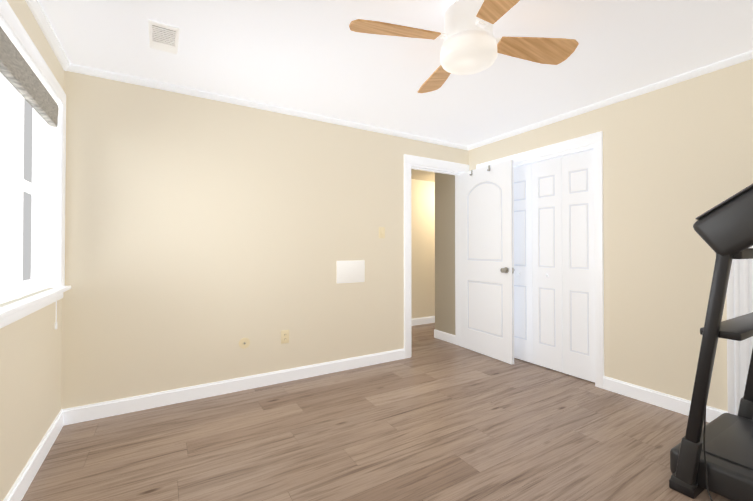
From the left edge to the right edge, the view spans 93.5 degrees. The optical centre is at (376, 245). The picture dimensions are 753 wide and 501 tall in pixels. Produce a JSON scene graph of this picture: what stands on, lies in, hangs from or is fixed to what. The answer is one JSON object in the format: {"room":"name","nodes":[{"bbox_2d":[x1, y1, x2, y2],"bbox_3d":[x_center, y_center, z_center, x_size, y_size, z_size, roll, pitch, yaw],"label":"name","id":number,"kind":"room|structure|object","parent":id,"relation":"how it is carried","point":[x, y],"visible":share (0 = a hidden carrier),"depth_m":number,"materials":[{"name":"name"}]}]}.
{"room":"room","nodes":[
{"label":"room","id":0,"kind":"room"},
{"bbox_2d":[0,0,63,500],"bbox_3d":[-0.981,-0.029,0.386,0.120,2.440,4.620,0,-1,-31],"label":"wall","id":1,"kind":"structure","parent":0,"point":[30,372],"depth_m":1.80,"materials":[{"name":"beige paint"}]},
{"bbox_2d":[3,409,66,500],"bbox_3d":[-0.954,1.139,0.460,0.016,0.105,4.500,0,-1,-31],"label":"baseboard","id":2,"kind":"structure","parent":1,"relation":"attached to","point":[28,473],"depth_m":1.87,"materials":[{"name":"white"}]},
{"bbox_2d":[0,0,70,327],"bbox_3d":[-1.793,-0.336,1.788,0.175,1.359,1.314,0,-1,-31],"label":"window","id":3,"kind":"structure","parent":1,"relation":"in","point":[41,188],"depth_m":1.84,"materials":[{"name":"white"}]},
{"bbox_2d":[0,26,58,328],"bbox_3d":[-1.781,-0.190,1.802,0.052,1.429,1.066,0,-1,-31],"label":"shade valance","id":4,"kind":"object","parent":3,"relation":"attached to","point":[19,74],"visible":1,"depth_m":1.78,"materials":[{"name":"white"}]},
{"bbox_2d":[25,0,72,71],"bbox_3d":[-0.944,-1.228,0.490,0.040,0.040,4.500,0,-1,-31],"label":"crown molding","id":5,"kind":"structure","parent":1,"relation":"attached to","point":[40,15],"depth_m":2.01,"materials":[{"name":"white wood"}]},
{"bbox_2d":[61,70,467,408],"bbox_3d":[-0.527,0.001,3.427,4.040,2.440,0.120,0,-1,-31],"label":"wall","id":6,"kind":"structure","parent":0,"point":[204,237],"depth_m":2.88,"materials":[{"name":"beige paint"}]},
{"bbox_2d":[67,349,404,424],"bbox_3d":[-0.897,1.166,3.113,2.795,0.105,0.016,0,-1,-31],"label":"baseboard","id":7,"kind":"structure","parent":6,"relation":"attached to","point":[89,412],"depth_m":2.86,"materials":[{"name":"white wood"}]},
{"bbox_2d":[239,338,249,348],"bbox_3d":[-1.113,0.827,2.986,0.090,0.090,0.016,0,-1,-31],"label":"cable jack plate","id":8,"kind":"object","parent":6,"relation":"attached to","point":[244,343],"visible":1,"depth_m":2.99,"materials":[{"name":"beige plastic"}]},
{"bbox_2d":[73,64,468,149],"bbox_3d":[-0.481,-1.199,3.373,3.690,0.040,0.040,0,-1,-31],"label":"crown molding","id":9,"kind":"structure","parent":6,"relation":"attached to","point":[76,68],"depth_m":2.98,"materials":[{"name":"white wood"}]},
{"bbox_2d":[281,330,288,343],"bbox_3d":[-0.817,0.819,3.168,0.072,0.116,0.010,0,-1,-31],"label":"electrical outlet plate","id":10,"kind":"object","parent":6,"relation":"attached to","point":[284,336],"visible":1,"depth_m":3.17,"materials":[{"name":"beige plastic"}]},
{"bbox_2d":[337,260,364,282],"bbox_3d":[-0.254,0.262,3.513,0.310,0.220,0.011,0,-1,-31],"label":"access panel","id":11,"kind":"object","parent":6,"relation":"attached to","point":[351,271],"visible":1,"depth_m":3.51,"materials":[{"name":"white plastic"}]},
{"bbox_2d":[379,227,384,237],"bbox_3d":[0.059,-0.131,3.702,0.072,0.116,0.016,0,-1,-31],"label":"switch plate","id":12,"kind":"object","parent":6,"relation":"attached to","point":[381,232],"visible":1,"depth_m":3.70,"materials":[{"name":"beige plastic"}]},
{"bbox_2d":[404,154,468,357],"bbox_3d":[0.682,0.121,4.155,0.974,2.215,0.160,0,-1,-31],"label":"door frame","id":13,"kind":"structure","parent":6,"relation":"attached to","point":[434,165],"depth_m":3.94,"materials":[{"name":"white wood"}]},
{"bbox_2d":[460,160,514,363],"bbox_3d":[1.193,0.170,3.945,0.179,2.088,0.776,0,-1,-31],"label":"door","id":14,"kind":"structure","parent":6,"relation":"in","point":[487,269],"depth_m":3.88,"materials":[{"name":"white wood"}]},
{"bbox_2d":[21,323,730,500],"bbox_3d":[1.109,1.241,2.445,5.840,0.060,6.010,0,-1,-31],"label":"floor","id":15,"kind":"structure","parent":0,"point":[431,418],"depth_m":2.17,"materials":[{"name":"brown wood"}]},
{"bbox_2d":[411,316,434,325],"bbox_3d":[0.274,1.188,5.302,4.080,0.105,0.016,0,-1,-31],"label":"baseboard","id":16,"kind":"structure","parent":15,"relation":"on","point":[424,320],"depth_m":5.57,"materials":[{"name":"white wood"}]},
{"bbox_2d":[669,184,752,500],"bbox_3d":[2.366,0.372,1.163,0.952,1.657,2.032,0,-1,-31],"label":"treadmill","id":17,"kind":"object","parent":15,"relation":"on","point":[724,230],"visible":1,"depth_m":1.66,"materials":[{"name":"black metal"}]},
{"bbox_2d":[703,411,712,500],"bbox_3d":[1.569,0.875,1.609,0.107,0.664,0.158,0,-1,-31],"label":"cord","id":18,"kind":"object","parent":17,"relation":"attached to","point":[705,456],"visible":0.56,"depth_m":1.69,"materials":[{"name":"grey plastic"}]},
{"bbox_2d":[726,246,752,414],"bbox_3d":[2.470,0.497,2.059,0.030,1.420,0.630,0,-1,-31],"label":"panel","id":19,"kind":"object","parent":15,"relation":"on","point":[739,292],"depth_m":2.27,"materials":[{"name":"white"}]},
{"bbox_2d":[39,0,752,145],"bbox_3d":[1.109,-1.258,2.470,5.840,0.060,6.010,0,-1,-31],"label":"ceiling","id":20,"kind":"structure","parent":0,"point":[318,57],"depth_m":2.27,"materials":[{"name":"white paint"}]},
{"bbox_2d":[148,19,178,53],"bbox_3d":[-1.260,-1.224,2.098,0.150,0.017,0.300,0,-1,-31],"label":"ceiling vent","id":21,"kind":"object","parent":20,"relation":"in","point":[163,37],"visible":0.98,"depth_m":2.07,"materials":[{"name":"white metal"}]},
{"bbox_2d":[349,0,578,92],"bbox_3d":[0.465,-1.068,1.794,0.927,0.334,0.927,0,-1,33],"label":"ceiling fan","id":22,"kind":"object","parent":20,"relation":"hanging from","point":[472,44],"visible":1,"depth_m":1.73,"materials":[{"name":"brown wood"}]},
{"bbox_2d":[411,169,455,334],"bbox_3d":[0.535,0.016,4.879,4.320,2.440,1.270,0,-1,-31],"label":"wall","id":23,"kind":"structure","parent":0,"point":[432,243],"depth_m":5.38,"materials":[{"name":"beige paint"}]},
{"bbox_2d":[435,330,455,343],"bbox_3d":[0.889,1.180,4.567,0.016,0.105,0.390,0,-1,-31],"label":"baseboard","id":24,"kind":"structure","parent":23,"relation":"attached to","point":[441,335],"depth_m":4.55,"materials":[{"name":"white wood"}]},
{"bbox_2d":[468,59,752,411],"bbox_3d":[2.375,-0.009,2.410,0.120,2.440,4.620,0,-1,-31],"label":"wall","id":25,"kind":"structure","parent":0,"point":[677,159],"depth_m":2.66,"materials":[{"name":"beige paint"}]},
{"bbox_2d":[476,131,603,388],"bbox_3d":[1.615,0.129,3.649,0.140,2.190,1.410,0,-1,-31],"label":"trim","id":26,"kind":"structure","parent":25,"relation":"attached to","point":[573,146],"depth_m":3.05,"materials":[{"name":"white wood"}]},
{"bbox_2d":[513,149,594,381],"bbox_3d":[1.606,0.185,3.643,0.052,2.053,1.265,0,-1,-31],"label":"bifold closet doors","id":27,"kind":"structure","parent":25,"relation":"in","point":[554,291],"depth_m":3.42,"materials":[{"name":"white wood"}]},
{"bbox_2d":[469,50,752,149],"bbox_3d":[2.276,-1.209,2.432,0.040,0.040,4.500,0,-1,-31],"label":"crown molding","id":28,"kind":"structure","parent":25,"relation":"attached to","point":[748,55],"depth_m":2.81,"materials":[{"name":"white wood"}]},
{"bbox_2d":[603,376,727,422],"bbox_3d":[2.681,1.152,1.759,0.016,0.105,2.910,0,-1,-31],"label":"baseboard","id":29,"kind":"structure","parent":25,"relation":"attached to","point":[663,400],"depth_m":2.68,"materials":[{"name":"white wood"}]}
]}

